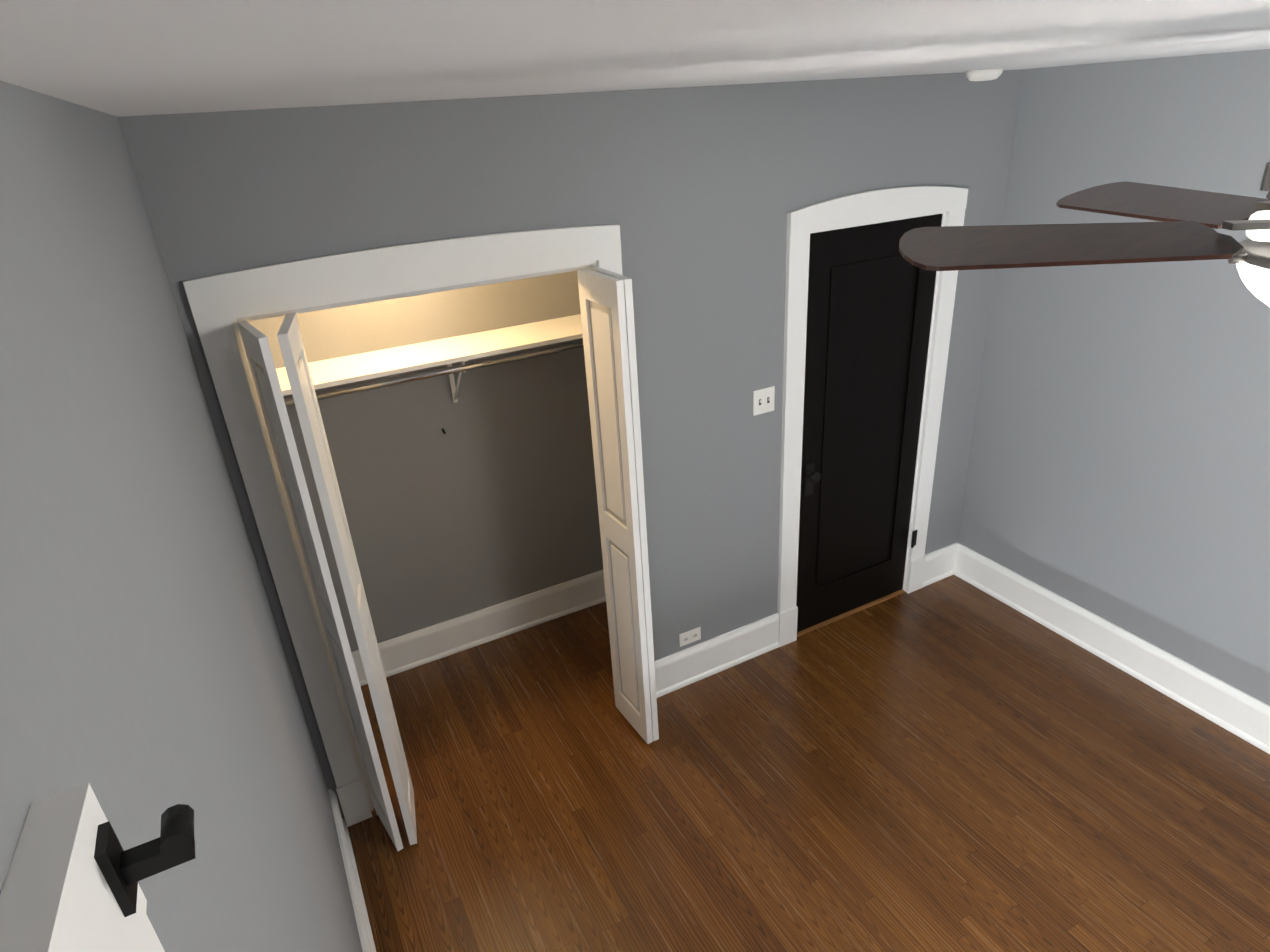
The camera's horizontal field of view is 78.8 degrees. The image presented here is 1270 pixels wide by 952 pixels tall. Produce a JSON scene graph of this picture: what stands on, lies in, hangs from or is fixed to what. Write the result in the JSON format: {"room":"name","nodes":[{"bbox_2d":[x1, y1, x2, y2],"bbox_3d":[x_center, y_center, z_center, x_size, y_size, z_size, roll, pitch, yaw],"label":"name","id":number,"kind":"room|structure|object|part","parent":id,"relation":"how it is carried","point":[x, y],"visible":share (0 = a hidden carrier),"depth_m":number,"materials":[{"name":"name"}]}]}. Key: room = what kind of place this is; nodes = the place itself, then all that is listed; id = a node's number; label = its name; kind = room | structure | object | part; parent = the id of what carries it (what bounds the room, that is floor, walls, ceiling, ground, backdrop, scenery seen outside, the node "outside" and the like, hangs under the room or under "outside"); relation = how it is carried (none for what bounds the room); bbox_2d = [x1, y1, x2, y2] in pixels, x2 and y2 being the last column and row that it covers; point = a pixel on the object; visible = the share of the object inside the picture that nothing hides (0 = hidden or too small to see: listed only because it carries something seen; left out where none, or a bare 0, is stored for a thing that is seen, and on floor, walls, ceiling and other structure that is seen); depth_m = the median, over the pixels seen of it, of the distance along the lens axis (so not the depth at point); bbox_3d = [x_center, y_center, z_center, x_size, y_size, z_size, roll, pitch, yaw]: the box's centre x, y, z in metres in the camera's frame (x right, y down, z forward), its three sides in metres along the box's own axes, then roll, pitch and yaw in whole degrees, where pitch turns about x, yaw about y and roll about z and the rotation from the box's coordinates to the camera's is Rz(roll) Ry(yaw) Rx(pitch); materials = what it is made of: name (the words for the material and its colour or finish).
{"room":"empty bedroom","nodes":[
{"label":"empty bedroom","id":0,"kind":"room"},
{"bbox_2d":[0,81,362,951],"bbox_3d":[-0.466,0.993,0.976,0.220,2.700,6.060,-16,28,-24],"label":"wall","id":1,"kind":"structure","parent":0,"point":[146,679],"depth_m":0.83,"materials":[{"name":"grey paint"}]},
{"bbox_2d":[0,783,164,951],"bbox_3d":[-0.007,1.234,0.235,0.175,1.907,1.290,-16,28,-24],"label":"door","id":2,"kind":"structure","parent":1,"relation":"in","point":[56,895],"depth_m":0.36,"materials":[{"name":"white wood"}]},
{"bbox_2d":[94,804,194,916],"bbox_3d":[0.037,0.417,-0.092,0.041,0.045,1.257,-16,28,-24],"label":"door handle","id":3,"kind":"object","parent":2,"relation":"attached to","point":[126,871],"visible":1,"depth_m":0.40,"materials":[{"name":"black metal"}]},
{"bbox_2d":[328,789,375,951],"bbox_3d":[-0.102,2.226,1.247,0.030,0.202,4.847,-16,28,-24],"label":"baseboard","id":4,"kind":"structure","parent":1,"relation":"attached to","point":[361,915],"depth_m":2.85,"materials":[{"name":"white wood"}]},
{"bbox_2d":[247,271,602,651],"bbox_3d":[-0.563,-0.026,3.141,1.850,2.700,0.004,-16,28,-24],"label":"wall","id":5,"kind":"structure","parent":0,"point":[488,499],"depth_m":3.02,"materials":[{"name":"paint"}]},
{"bbox_2d":[276,314,583,433],"bbox_3d":[-0.890,-0.351,3.540,1.744,0.455,0.360,-16,28,-24],"label":"closet shelf","id":6,"kind":"object","parent":5,"relation":"attached to","point":[462,349],"visible":0.73,"depth_m":3.41,"materials":[{"name":"white wood"}]},
{"bbox_2d":[351,570,605,685],"bbox_3d":[-0.886,0.846,4.268,1.746,0.202,0.030,-16,28,-24],"label":"baseboard","id":7,"kind":"structure","parent":5,"relation":"attached to","point":[414,649],"depth_m":4.29,"materials":[{"name":"white wood"}]},
{"bbox_2d":[118,69,1022,818],"bbox_3d":[0.238,-0.220,3.442,3.600,2.700,0.120,-16,28,-24],"label":"wall","id":8,"kind":"structure","parent":0,"point":[696,193],"depth_m":3.04,"materials":[{"name":"grey paint"}]},
{"bbox_2d":[237,313,416,850],"bbox_3d":[-1.031,0.504,2.770,0.172,2.115,0.290,-16,28,-24],"label":"closet door","id":9,"kind":"structure","parent":8,"relation":"in","point":[267,383],"depth_m":2.61,"materials":[{"name":"wood"}]},
{"bbox_2d":[183,224,622,826],"bbox_3d":[-0.661,0.233,3.100,1.456,2.280,0.152,-16,28,-24],"label":"trim","id":10,"kind":"structure","parent":8,"relation":"attached to","point":[221,304],"depth_m":2.61,"materials":[{"name":"wood"}]},
{"bbox_2d":[577,267,658,743],"bbox_3d":[-0.047,0.232,3.212,0.086,2.115,0.303,-16,28,-24],"label":"closet door","id":11,"kind":"structure","parent":8,"relation":"in","point":[607,314],"depth_m":3.06,"materials":[{"name":"wood"}]},
{"bbox_2d":[679,627,700,646],"bbox_3d":[0.273,0.796,3.827,0.120,0.072,0.008,-16,28,-24],"label":"electrical outlet","id":12,"kind":"object","parent":8,"relation":"attached to","point":[690,636],"visible":1,"depth_m":3.82,"materials":[{"name":"white plastic"}]},
{"bbox_2d":[654,613,778,697],"bbox_3d":[0.413,0.915,3.946,0.792,0.202,0.030,-16,28,-24],"label":"baseboard","id":13,"kind":"structure","parent":8,"relation":"attached to","point":[680,669],"depth_m":3.94,"materials":[{"name":"white wood"}]},
{"bbox_2d":[753,386,774,415],"bbox_3d":[0.587,-0.339,3.508,0.116,0.116,0.016,-16,28,-24],"label":"switch plate","id":14,"kind":"object","parent":8,"relation":"attached to","point":[763,400],"visible":1,"depth_m":3.51,"materials":[{"name":"white plastic"}]},
{"bbox_2d":[796,214,941,631],"bbox_3d":[1.174,-0.188,3.917,0.830,2.096,0.106,-16,28,-24],"label":"door","id":15,"kind":"structure","parent":8,"relation":"in","point":[870,300],"depth_m":3.86,"materials":[{"name":"black wood"}]},
{"bbox_2d":[777,186,967,646],"bbox_3d":[1.131,-0.259,3.921,1.044,2.258,0.152,-16,28,-24],"label":"door frame","id":16,"kind":"structure","parent":8,"relation":"attached to","point":[949,204],"depth_m":3.69,"materials":[{"name":"white wood"}]},
{"bbox_2d":[0,0,1269,116],"bbox_3d":[1.137,-0.751,1.141,4.040,0.120,6.060,-16,28,-24],"label":"ceiling","id":17,"kind":"structure","parent":0,"point":[120,58],"depth_m":0.83,"materials":[{"name":"white paint"}]},
{"bbox_2d":[965,68,1002,80],"bbox_3d":[1.413,-1.624,3.136,0.140,0.040,0.140,-16,28,-24],"label":"smoke detector","id":18,"kind":"object","parent":17,"relation":"attached to","point":[983,75],"visible":1,"depth_m":3.09,"materials":[{"name":"white plastic"}]},
{"bbox_2d":[899,162,1269,306],"bbox_3d":[1.165,-0.424,1.134,1.296,0.467,1.343,-16,28,-24],"label":"ceiling fan","id":19,"kind":"object","parent":17,"relation":"hanging from","point":[1190,219],"visible":1,"depth_m":1.23,"materials":[{"name":"brown wood"}]},
{"bbox_3d":[1.126,-0.283,1.179,0.360,0.118,0.360,-16,28,-24],"label":"lamp shade","id":20,"kind":"part","parent":19,"relation":"part of","materials":[{"name":"white glass"}]},
{"bbox_2d":[348,575,1269,951],"bbox_3d":[1.301,1.793,2.346,4.040,0.120,6.060,-16,28,-24],"label":"floor","id":21,"kind":"structure","parent":0,"point":[952,763],"depth_m":3.20,"materials":[{"name":"brown wood"}]},
{"bbox_2d":[957,49,1269,705],"bbox_3d":[2.903,0.049,2.511,0.220,2.700,6.060,-16,28,-24],"label":"wall","id":22,"kind":"structure","parent":0,"point":[1118,471],"depth_m":3.43,"materials":[{"name":"grey paint"}]},
{"bbox_2d":[944,542,1269,753],"bbox_3d":[3.047,1.344,2.681,0.030,0.202,4.847,-16,28,-24],"label":"baseboard","id":23,"kind":"structure","parent":22,"relation":"attached to","point":[1222,704],"depth_m":3.80,"materials":[{"name":"white wood"}]}
]}

